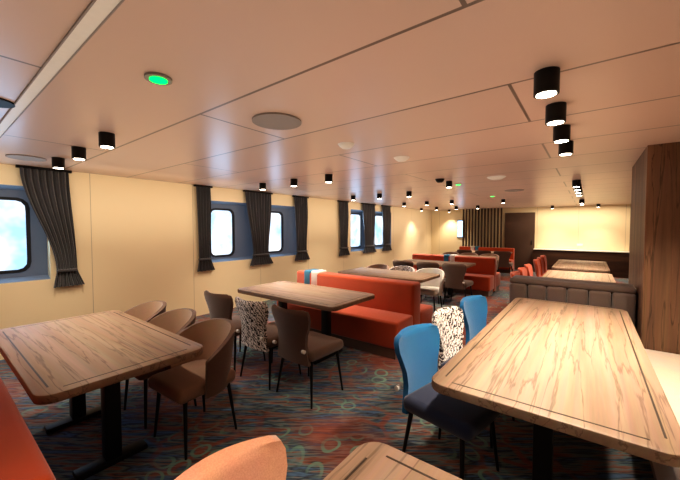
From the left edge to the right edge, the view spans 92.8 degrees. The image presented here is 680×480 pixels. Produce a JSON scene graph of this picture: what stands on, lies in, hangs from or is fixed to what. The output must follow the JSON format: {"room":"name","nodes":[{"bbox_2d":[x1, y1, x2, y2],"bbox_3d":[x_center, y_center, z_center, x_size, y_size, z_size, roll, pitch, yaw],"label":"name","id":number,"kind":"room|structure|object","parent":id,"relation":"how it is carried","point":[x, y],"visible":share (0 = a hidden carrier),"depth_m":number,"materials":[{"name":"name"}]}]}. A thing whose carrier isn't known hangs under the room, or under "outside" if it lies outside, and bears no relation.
{"room":"ship dining room","nodes":[
{"label":"ship dining room","id":0,"kind":"room"},
{"bbox_2d":[144,72,171,84],"bbox_3d":[-0.905,-0.801,1.615,0.124,0.016,0.124,2,3,38],"label":"ceiling light","id":1,"kind":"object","parent":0,"point":[157,78],"depth_m":1.60,"materials":[{"name":"green plastic"}]},
{"bbox_2d":[0,164,431,359],"bbox_3d":[-1.061,0.115,7.769,0.250,2.300,16.200,2,3,38],"label":"wall","id":2,"kind":"structure","parent":0,"point":[137,240],"depth_m":5.12,"materials":[{"name":"beige paint"}]},
{"bbox_2d":[0,200,26,270],"bbox_3d":[-4.525,-0.035,3.353,0.010,0.955,1.950,2,3,38],"label":"window glass","id":3,"kind":"structure","parent":2,"relation":"in","point":[13,245],"depth_m":3.99,"materials":[{"name":"clear glass"}]},
{"bbox_2d":[0,184,49,283],"bbox_3d":[-4.443,-0.051,3.296,0.159,1.160,2.240,2,3,38],"label":"window","id":4,"kind":"structure","parent":2,"relation":"in","point":[36,268],"depth_m":4.08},
{"bbox_2d":[211,210,280,254],"bbox_3d":[-1.904,-0.160,6.753,0.010,0.955,1.860,2,3,38],"label":"window glass","id":5,"kind":"structure","parent":2,"relation":"in","point":[221,221],"depth_m":6.33,"materials":[{"name":"glass"}]},
{"bbox_2d":[211,201,296,262],"bbox_3d":[-1.737,-0.184,6.807,0.159,1.130,2.330,2,3,38],"label":"window","id":6,"kind":"structure","parent":2,"relation":"in","point":[242,245],"depth_m":6.63,"materials":[{"name":"metal"}]},
{"bbox_2d":[351,214,382,246],"bbox_3d":[0.848,-0.304,10.324,0.010,1.070,2.060,2,3,38],"label":"window glass","id":7,"kind":"structure","parent":2,"relation":"in","point":[355,219],"depth_m":9.97,"materials":[{"name":"glass"}]},
{"bbox_2d":[351,209,390,251],"bbox_3d":[0.975,-0.309,10.326,0.159,1.220,2.400,2,3,38],"label":"window","id":8,"kind":"structure","parent":2,"relation":"in","point":[360,247],"depth_m":10.03,"materials":[{"name":"metal"}]},
{"bbox_2d":[0,270,653,479],"bbox_3d":[1.672,1.392,5.709,7.250,0.100,16.800,2,3,38],"label":"floor","id":9,"kind":"structure","parent":0,"point":[368,408],"depth_m":2.48,"materials":[{"name":"carpet"}]},
{"bbox_2d":[0,377,55,479],"bbox_3d":[-2.043,1.046,1.484,2.800,0.900,0.620,2,3,38],"label":"sofa","id":10,"kind":"object","parent":9,"relation":"on","point":[21,458],"visible":1,"depth_m":0.95,"materials":[{"name":"fabric"}]},
{"bbox_2d":[0,310,202,479],"bbox_3d":[-1.814,1.088,2.373,1.660,0.751,0.860,2,3,38],"label":"table","id":11,"kind":"object","parent":9,"relation":"on","point":[54,361],"visible":1,"depth_m":2.12,"materials":[{"name":"brown wood"}]},
{"bbox_2d":[124,301,166,321],"bbox_3d":[-1.975,1.037,3.129,0.583,0.801,0.544,2,3,41],"label":"chair","id":12,"kind":"object","parent":9,"relation":"on","point":[147,311],"visible":0.12,"depth_m":3.33,"materials":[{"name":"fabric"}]},
{"bbox_2d":[123,308,196,428],"bbox_3d":[-1.534,1.049,2.802,0.583,0.801,0.544,2,3,38],"label":"chair","id":13,"kind":"object","parent":9,"relation":"on","point":[175,321],"visible":0.25,"depth_m":2.97,"materials":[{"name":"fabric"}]},
{"bbox_2d":[148,318,236,459],"bbox_3d":[-1.077,1.061,2.462,0.583,0.801,0.544,1,3,35],"label":"chair","id":14,"kind":"object","parent":9,"relation":"on","point":[206,375],"visible":0.92,"depth_m":2.38,"materials":[{"name":"fabric"}]},
{"bbox_2d":[174,435,286,479],"bbox_3d":[-0.190,1.094,0.813,0.583,0.858,0.480,2,3,40],"label":"chair","id":15,"kind":"object","parent":9,"relation":"on","point":[260,458],"visible":1,"depth_m":1.03,"materials":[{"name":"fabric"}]},
{"bbox_2d":[204,290,265,372],"bbox_3d":[-1.211,0.988,3.708,0.480,0.858,0.583,2,3,36],"label":"chair","id":16,"kind":"object","parent":9,"relation":"on","point":[219,305],"visible":0.38,"depth_m":3.46,"materials":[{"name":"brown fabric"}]},
{"bbox_2d":[235,296,300,389],"bbox_3d":[-0.754,1.000,3.370,0.480,0.858,0.583,2,3,38],"label":"chair","id":17,"kind":"object","parent":9,"relation":"on","point":[256,334],"visible":0.84,"depth_m":3.14,"materials":[{"name":"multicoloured fabric"}]},
{"bbox_2d":[238,281,374,363],"bbox_3d":[-0.466,1.024,4.123,1.660,0.751,0.860,2,3,38],"label":"table","id":18,"kind":"object","parent":9,"relation":"on","point":[326,299],"visible":0.66,"depth_m":3.87,"materials":[{"name":"brown wood"}]},
{"bbox_2d":[271,304,342,408],"bbox_3d":[-0.314,1.012,3.043,0.480,0.858,0.583,2,3,40],"label":"chair","id":19,"kind":"object","parent":9,"relation":"on","point":[297,344],"visible":1,"depth_m":2.84,"materials":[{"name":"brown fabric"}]},
{"bbox_2d":[277,269,432,359],"bbox_3d":[0.173,0.938,4.852,2.100,0.870,1.120,2,3,38],"label":"sofa","id":20,"kind":"object","parent":9,"relation":"on","point":[371,326],"visible":0.51,"depth_m":4.26,"materials":[{"name":"fabric"}]},
{"bbox_2d":[366,264,388,268],"bbox_3d":[0.715,0.910,6.570,0.583,0.801,0.544,2,3,41],"label":"tub chair","id":21,"kind":"object","parent":9,"relation":"on","point":[378,266],"visible":0.09,"depth_m":6.76,"materials":[{"name":"beige fabric"}]},
{"bbox_2d":[338,267,439,282],"bbox_3d":[0.846,0.962,5.825,1.660,0.751,0.860,2,3,38],"label":"table","id":22,"kind":"object","parent":9,"relation":"on","point":[421,277],"visible":0.56,"depth_m":5.59,"materials":[{"name":"brown wood"}]},
{"bbox_2d":[323,442,462,479],"bbox_3d":[-0.328,1.179,-0.096,0.970,0.751,2.700,2,3,38],"label":"table","id":23,"kind":"object","parent":9,"relation":"on","point":[370,460],"visible":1,"depth_m":1.08,"materials":[{"name":"brown wood"}]},
{"bbox_2d":[389,266,414,271],"bbox_3d":[1.150,0.923,6.235,0.583,0.801,0.544,2,3,38],"label":"tub chair","id":24,"kind":"object","parent":9,"relation":"on","point":[401,268],"visible":0.09,"depth_m":6.42,"materials":[{"name":"fabric"}]},
{"bbox_2d":[393,260,420,296],"bbox_3d":[1.486,0.859,7.208,0.480,0.858,0.583,2,3,36],"label":"chair","id":25,"kind":"object","parent":9,"relation":"on","point":[395,262],"visible":0.19,"depth_m":6.96,"materials":[{"name":"beige fabric"}]},
{"bbox_2d":[415,268,444,311],"bbox_3d":[1.601,0.935,5.888,0.583,0.801,0.544,1,3,35],"label":"tub chair","id":26,"kind":"object","parent":9,"relation":"on","point":[434,287],"visible":0.65,"depth_m":5.89,"materials":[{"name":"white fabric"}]},
{"bbox_2d":[417,261,446,303],"bbox_3d":[1.936,0.872,6.861,0.480,0.858,0.583,2,3,38],"label":"chair","id":27,"kind":"object","parent":9,"relation":"on","point":[420,265],"visible":0.32,"depth_m":6.63,"materials":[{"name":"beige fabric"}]},
{"bbox_2d":[402,259,475,297],"bbox_3d":[2.219,0.896,7.606,1.660,0.751,0.860,2,3,38],"label":"table","id":28,"kind":"object","parent":9,"relation":"on","point":[415,261],"visible":0.44,"depth_m":7.51,"materials":[{"name":"brown wood"}]},
{"bbox_2d":[394,323,501,479],"bbox_3d":[0.671,1.047,2.093,0.480,0.858,0.583,-2,3,-41],"label":"chair","id":29,"kind":"object","parent":9,"relation":"on","point":[416,347],"visible":0.8,"depth_m":2.06,"materials":[{"name":"blue fabric"}]},
{"bbox_2d":[442,252,458,254],"bbox_3d":[3.399,0.783,10.055,0.583,0.801,0.544,2,3,38],"label":"tub chair","id":30,"kind":"object","parent":9,"relation":"on","point":[445,252],"visible":0.06,"depth_m":10.24,"materials":[{"name":"beige fabric"}]},
{"bbox_2d":[412,254,499,296],"bbox_3d":[2.876,0.809,8.359,2.100,0.870,1.120,2,3,38],"label":"sofa","id":31,"kind":"object","parent":9,"relation":"on","point":[485,276],"visible":0.53,"depth_m":7.74,"materials":[{"name":"fabric"}]},
{"bbox_2d":[442,263,473,304],"bbox_3d":[2.371,0.884,6.527,0.480,0.858,0.583,2,3,40],"label":"chair","id":32,"kind":"object","parent":9,"relation":"on","point":[454,273],"visible":0.91,"depth_m":6.33,"materials":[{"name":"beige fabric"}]},
{"bbox_2d":[457,249,471,254],"bbox_3d":[4.157,0.732,10.677,0.480,0.858,0.583,2,3,38],"label":"chair","id":33,"kind":"object","parent":9,"relation":"on","point":[459,251],"visible":0.24,"depth_m":10.44,"materials":[{"name":"fabric"}]},
{"bbox_2d":[436,254,496,257],"bbox_3d":[3.530,0.834,9.309,1.660,0.751,0.860,2,3,38],"label":"table","id":34,"kind":"object","parent":9,"relation":"on","point":[436,254],"visible":0.2,"depth_m":9.14,"materials":[{"name":"brown wood"}]},
{"bbox_2d":[460,253,477,255],"bbox_3d":[3.835,0.795,9.719,0.583,0.801,0.544,2,3,38],"label":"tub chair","id":35,"kind":"object","parent":9,"relation":"on","point":[462,253],"visible":0.08,"depth_m":9.90,"materials":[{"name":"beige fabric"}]},
{"bbox_2d":[432,306,514,447],"bbox_3d":[1.058,1.028,2.612,0.480,0.858,0.583,-2,3,-44],"label":"patterned chair","id":36,"kind":"object","parent":9,"relation":"on","point":[449,321],"visible":0.44,"depth_m":2.75,"materials":[{"name":"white fabric"}]},
{"bbox_2d":[460,295,486,344],"bbox_3d":[1.468,1.010,3.094,0.480,0.858,0.583,-2,3,-40],"label":"chair","id":37,"kind":"object","parent":9,"relation":"on","point":[474,307],"visible":0.48,"depth_m":3.25,"materials":[{"name":"blue fabric"}]},
{"bbox_2d":[462,208,502,247],"bbox_3d":[5.496,-0.059,12.535,1.500,2.300,0.090,2,3,38],"label":"partition slats","id":38,"kind":"structure","parent":9,"relation":"on","point":[487,208],"depth_m":12.49,"materials":[{"name":"brown wood"}]},
{"bbox_2d":[475,250,490,255],"bbox_3d":[4.609,0.745,10.329,0.480,0.858,0.583,2,3,38],"label":"chair","id":39,"kind":"object","parent":9,"relation":"on","point":[479,252],"visible":0.26,"depth_m":10.11,"materials":[{"name":"beige fabric"}]},
{"bbox_2d":[459,246,514,272],"bbox_3d":[5.292,0.679,11.903,1.900,0.870,0.626,2,3,38],"label":"sofa","id":40,"kind":"object","parent":9,"relation":"on","point":[511,259],"visible":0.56,"depth_m":11.63,"materials":[{"name":"fabric"}]},
{"bbox_2d":[479,253,498,269],"bbox_3d":[4.287,0.808,9.372,0.583,0.801,0.544,2,3,38],"label":"tub chair","id":41,"kind":"object","parent":9,"relation":"on","point":[487,254],"visible":0.23,"depth_m":9.46,"materials":[{"name":"beige fabric"}]},
{"bbox_2d":[494,251,512,273],"bbox_3d":[5.044,0.757,9.994,0.480,0.858,0.583,2,3,38],"label":"chair","id":42,"kind":"object","parent":9,"relation":"on","point":[504,256],"visible":0.66,"depth_m":9.77,"materials":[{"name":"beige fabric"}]},
{"bbox_2d":[510,271,519,277],"bbox_3d":[2.930,0.941,4.976,0.583,0.858,0.480,2,3,38],"label":"chair","id":43,"kind":"object","parent":9,"relation":"on","point":[513,273],"visible":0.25,"depth_m":5.15,"materials":[{"name":"fabric"}]},
{"bbox_2d":[517,267,527,275],"bbox_3d":[3.345,0.921,5.514,0.583,0.858,0.480,2,3,38],"label":"chair","id":44,"kind":"object","parent":9,"relation":"on","point":[523,271],"visible":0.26,"depth_m":5.71,"materials":[{"name":"fabric"}]},
{"bbox_2d":[524,264,532,275],"bbox_3d":[3.754,0.902,6.045,0.583,0.858,0.480,2,3,38],"label":"chair","id":45,"kind":"object","parent":9,"relation":"on","point":[528,267],"visible":0.25,"depth_m":6.24,"materials":[{"name":"fabric"}]},
{"bbox_2d":[533,259,541,276],"bbox_3d":[4.516,0.866,7.034,0.583,0.858,0.480,2,3,38],"label":"chair","id":46,"kind":"object","parent":9,"relation":"on","point":[536,262],"visible":0.43,"depth_m":7.08,"materials":[{"name":"fabric"}]},
{"bbox_2d":[537,257,545,275],"bbox_3d":[4.931,0.846,7.573,0.583,0.858,0.480,2,3,38],"label":"chair","id":47,"kind":"object","parent":9,"relation":"on","point":[539,258],"visible":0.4,"depth_m":7.74,"materials":[{"name":"fabric"}]},
{"bbox_2d":[540,255,547,272],"bbox_3d":[5.340,0.826,8.103,0.583,0.858,0.480,2,3,38],"label":"chair","id":48,"kind":"object","parent":9,"relation":"on","point":[543,256],"visible":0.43,"depth_m":8.27,"materials":[{"name":"fabric"}]},
{"bbox_2d":[431,298,679,479],"bbox_3d":[1.637,1.085,2.454,0.970,0.751,2.620,2,3,38],"label":"table","id":49,"kind":"object","parent":9,"relation":"on","point":[586,372],"visible":1,"depth_m":1.75,"materials":[{"name":"brown wood"}]},
{"bbox_2d":[542,270,615,282],"bbox_3d":[3.764,0.986,5.156,0.940,0.751,2.100,2,3,38],"label":"table","id":50,"kind":"object","parent":9,"relation":"on","point":[588,276],"visible":0.3,"depth_m":5.47,"materials":[{"name":"brown wood"}]},
{"bbox_2d":[551,259,609,272],"bbox_3d":[5.350,0.911,7.215,0.940,0.751,2.100,2,3,38],"label":"table","id":51,"kind":"object","parent":9,"relation":"on","point":[569,265],"visible":0.59,"depth_m":6.76,"materials":[{"name":"brown wood"}]},
{"bbox_2d":[509,275,679,479],"bbox_3d":[1.698,1.000,2.056,1.748,0.950,4.870,2,3,38],"label":"banquette","id":52,"kind":"object","parent":9,"relation":"on","point":[666,366],"visible":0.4,"depth_m":3.36,"materials":[{"name":"beige fabric"}]},
{"bbox_2d":[0,0,679,210],"bbox_3d":[1.672,-1.007,5.621,7.250,0.100,16.800,2,3,38],"label":"ceiling","id":53,"kind":"structure","parent":0,"point":[446,86],"depth_m":1.77,"materials":[{"name":"white paint"}]},
{"bbox_2d":[0,98,14,107],"bbox_3d":[-2.048,-0.815,1.902,0.200,0.010,0.200,2,3,38],"label":"ceiling detector","id":54,"kind":"object","parent":53,"relation":"attached to","point":[4,103],"visible":1,"depth_m":1.94,"materials":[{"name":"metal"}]},
{"bbox_2d":[5,154,46,161],"bbox_3d":[-3.324,-0.870,3.439,0.320,0.012,0.320,2,3,38],"label":"ceiling speaker","id":55,"kind":"object","parent":53,"relation":"attached to","point":[13,156],"visible":1,"depth_m":3.39},
{"bbox_2d":[15,165,84,287],"bbox_3d":[-3.644,-0.146,4.108,0.085,1.510,0.628,2,3,38],"label":"curtain","id":56,"kind":"object","parent":53,"relation":"hanging from","point":[47,190],"visible":1,"depth_m":4.14,"materials":[{"name":"fabric"}]},
{"bbox_2d":[51,157,64,168],"bbox_3d":[-3.014,-0.822,3.467,0.108,0.110,0.108,2,3,38],"label":"recessed light","id":57,"kind":"object","parent":53,"relation":"in","point":[57,162],"visible":1,"depth_m":3.43,"materials":[{"name":"black metal"}]},
{"bbox_2d":[0,0,124,137],"bbox_3d":[-1.519,-0.807,1.646,6.450,0.008,0.062,2,3,38],"label":"trim","id":58,"kind":"structure","parent":53,"relation":"attached to","point":[97,12],"depth_m":1.37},
{"bbox_2d":[71,146,85,159],"bbox_3d":[-2.435,-0.806,3.022,0.108,0.110,0.108,2,3,38],"label":"recessed light","id":59,"kind":"object","parent":53,"relation":"in","point":[77,153],"visible":1,"depth_m":2.98,"materials":[{"name":"black metal"}]},
{"bbox_2d":[98,131,114,148],"bbox_3d":[-1.849,-0.789,2.571,0.108,0.110,0.108,2,3,38],"label":"recessed light","id":60,"kind":"object","parent":53,"relation":"in","point":[106,139],"visible":1,"depth_m":2.53,"materials":[{"name":"black metal"}]},
{"bbox_2d":[193,184,214,271],"bbox_3d":[-2.390,-0.205,5.734,0.085,1.510,0.366,2,3,38],"label":"curtain","id":61,"kind":"object","parent":53,"relation":"hanging from","point":[203,192],"visible":1,"depth_m":5.72,"materials":[{"name":"fabric"}]},
{"bbox_2d":[243,190,272,265],"bbox_3d":[-1.663,-0.240,6.678,0.085,1.510,0.740,2,3,38],"label":"curtain","id":62,"kind":"object","parent":53,"relation":"hanging from","point":[258,203],"visible":1,"depth_m":6.68,"materials":[{"name":"fabric"}]},
{"bbox_2d":[259,183,265,189],"bbox_3d":[-1.291,-0.893,5.408,0.108,0.110,0.108,2,3,38],"label":"recessed light","id":63,"kind":"object","parent":53,"relation":"in","point":[262,186],"visible":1,"depth_m":5.37,"materials":[{"name":"black metal"}]},
{"bbox_2d":[252,112,300,129],"bbox_3d":[-0.441,-0.827,2.267,0.340,0.012,0.340,2,3,38],"label":"ceiling speaker","id":64,"kind":"object","parent":53,"relation":"attached to","point":[269,120],"visible":1,"depth_m":2.24},
{"bbox_2d":[290,179,296,186],"bbox_3d":[-0.705,-0.877,4.957,0.108,0.110,0.108,2,3,38],"label":"recessed light","id":65,"kind":"object","parent":53,"relation":"in","point":[293,182],"visible":1,"depth_m":4.91,"materials":[{"name":"black metal"}]},
{"bbox_2d":[292,195,309,260],"bbox_3d":[-0.902,-0.276,7.665,0.085,1.510,0.554,2,3,38],"label":"curtain","id":66,"kind":"object","parent":53,"relation":"hanging from","point":[301,204],"visible":1,"depth_m":7.65,"materials":[{"name":"fabric"}]},
{"bbox_2d":[325,174,332,182],"bbox_3d":[-0.158,-0.862,4.536,0.108,0.110,0.108,2,3,38],"label":"recessed light","id":67,"kind":"object","parent":53,"relation":"in","point":[328,177],"visible":1,"depth_m":4.49,"materials":[{"name":"black metal"}]},
{"bbox_2d":[337,200,349,255],"bbox_3d":[0.120,-0.325,8.992,0.085,1.510,0.544,2,3,38],"label":"curtain","id":68,"kind":"object","parent":53,"relation":"hanging from","point":[343,205],"visible":1,"depth_m":8.96,"materials":[{"name":"fabric"}]},
{"bbox_2d":[338,142,353,148],"bbox_3d":[0.055,-0.837,2.895,0.150,0.038,0.150,2,3,38],"label":"ceiling detector","id":69,"kind":"object","parent":53,"relation":"attached to","point":[344,145],"visible":1,"depth_m":2.85,"materials":[{"name":"white plastic"}]},
{"bbox_2d":[361,203,375,252],"bbox_3d":[0.910,-0.362,10.017,0.085,1.510,0.853,2,3,38],"label":"curtain","id":70,"kind":"object","parent":53,"relation":"hanging from","point":[368,209],"visible":1,"depth_m":10.00,"materials":[{"name":"fabric"}]},
{"bbox_2d":[381,205,391,250],"bbox_3d":[1.577,-0.394,10.883,0.085,1.510,0.701,2,3,38],"label":"curtain","id":71,"kind":"object","parent":53,"relation":"hanging from","point":[386,210],"visible":1,"depth_m":10.84,"materials":[{"name":"fabric"}]},
{"bbox_2d":[394,156,409,161],"bbox_3d":[0.654,-0.858,3.443,0.170,0.038,0.170,2,3,38],"label":"ceiling detector","id":72,"kind":"object","parent":53,"relation":"attached to","point":[397,158],"visible":1,"depth_m":3.40,"materials":[{"name":"white plastic"}]},
{"bbox_2d":[406,191,411,196],"bbox_3d":[1.415,-0.939,6.643,0.108,0.110,0.108,2,3,38],"label":"recessed light","id":73,"kind":"object","parent":53,"relation":"in","point":[408,193],"visible":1,"depth_m":6.60,"materials":[{"name":"black metal"}]},
{"bbox_2d":[435,178,443,182],"bbox_3d":[1.528,-0.905,4.953,0.140,0.052,0.140,2,3,38],"label":"ceiling detector","id":74,"kind":"object","parent":53,"relation":"attached to","point":[439,180],"visible":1,"depth_m":4.91,"materials":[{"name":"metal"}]},
{"bbox_2d":[446,181,451,187],"bbox_3d":[1.747,-0.889,5.189,0.096,0.102,0.096,2,3,38],"label":"recessed light","id":75,"kind":"object","parent":53,"relation":"in","point":[448,183],"visible":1,"depth_m":5.15,"materials":[{"name":"black metal"}]},
{"bbox_2d":[487,176,505,179],"bbox_3d":[2.295,-0.905,4.753,0.260,0.038,0.260,2,3,38],"label":"ceiling detector","id":76,"kind":"object","parent":53,"relation":"attached to","point":[490,177],"visible":1,"depth_m":4.68,"materials":[{"name":"white plastic"}]},
{"bbox_2d":[505,189,523,191],"bbox_3d":[3.442,-0.979,6.405,0.340,0.012,0.340,2,3,38],"label":"ceiling speaker","id":77,"kind":"object","parent":53,"relation":"attached to","point":[511,190],"visible":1,"depth_m":6.36},
{"bbox_2d":[533,66,559,98],"bbox_3d":[0.992,-0.752,1.557,0.108,0.110,0.108,2,3,38],"label":"ceiling light","id":78,"kind":"object","parent":53,"relation":"in","point":[547,79],"visible":1,"depth_m":1.52,"materials":[{"name":"black metal"}]},
{"bbox_2d":[545,102,566,125],"bbox_3d":[1.316,-0.768,1.977,0.108,0.110,0.108,2,3,38],"label":"ceiling light","id":79,"kind":"object","parent":53,"relation":"in","point":[555,113],"visible":1,"depth_m":1.94,"materials":[{"name":"black metal"}]},
{"bbox_2d":[553,124,570,142],"bbox_3d":[1.639,-0.783,2.396,0.108,0.110,0.108,2,3,38],"label":"ceiling light","id":80,"kind":"object","parent":53,"relation":"in","point":[561,133],"visible":1,"depth_m":2.36,"materials":[{"name":"black metal"}]},
{"bbox_2d":[558,140,573,155],"bbox_3d":[1.968,-0.799,2.824,0.108,0.110,0.108,2,3,38],"label":"ceiling light","id":81,"kind":"object","parent":53,"relation":"in","point":[566,148],"visible":0.94,"depth_m":2.79,"materials":[{"name":"black metal"}]},
{"bbox_2d":[572,180,580,187],"bbox_3d":[3.701,-0.881,5.072,0.108,0.110,0.108,2,3,38],"label":"recessed light","id":82,"kind":"object","parent":53,"relation":"in","point":[575,183],"visible":1,"depth_m":5.03,"materials":[{"name":"black metal"}]},
{"bbox_2d":[431,204,630,254],"bbox_3d":[6.691,-0.046,12.177,7.150,2.300,0.250,2,3,38],"label":"wall","id":83,"kind":"structure","parent":0,"point":[604,227],"depth_m":11.26,"materials":[{"name":"beige paint"}]},
{"bbox_2d":[457,220,464,237],"bbox_3d":[4.965,-0.458,13.307,0.300,0.720,0.040,2,3,38],"label":"screen","id":84,"kind":"object","parent":83,"relation":"attached to","point":[459,222],"visible":0.97,"depth_m":13.30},
{"bbox_2d":[504,212,534,269],"bbox_3d":[6.646,0.050,12.016,0.980,2.120,0.065,2,3,38],"label":"door","id":85,"kind":"structure","parent":83,"relation":"in","point":[519,227],"depth_m":11.97,"materials":[{"name":"brown wood"}]},
{"bbox_2d":[533,248,628,277],"bbox_3d":[7.975,0.743,10.857,2.570,0.820,0.320,2,3,38],"label":"wainscot","id":86,"kind":"structure","parent":83,"relation":"attached to","point":[617,262],"depth_m":10.50,"materials":[{"name":"brown wood"}]},
{"bbox_2d":[628,142,679,354],"bbox_3d":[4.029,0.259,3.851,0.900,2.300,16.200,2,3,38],"label":"wooden pillar","id":87,"kind":"structure","parent":0,"point":[654,243],"depth_m":2.92,"materials":[{"name":"brown wood"}]}
]}

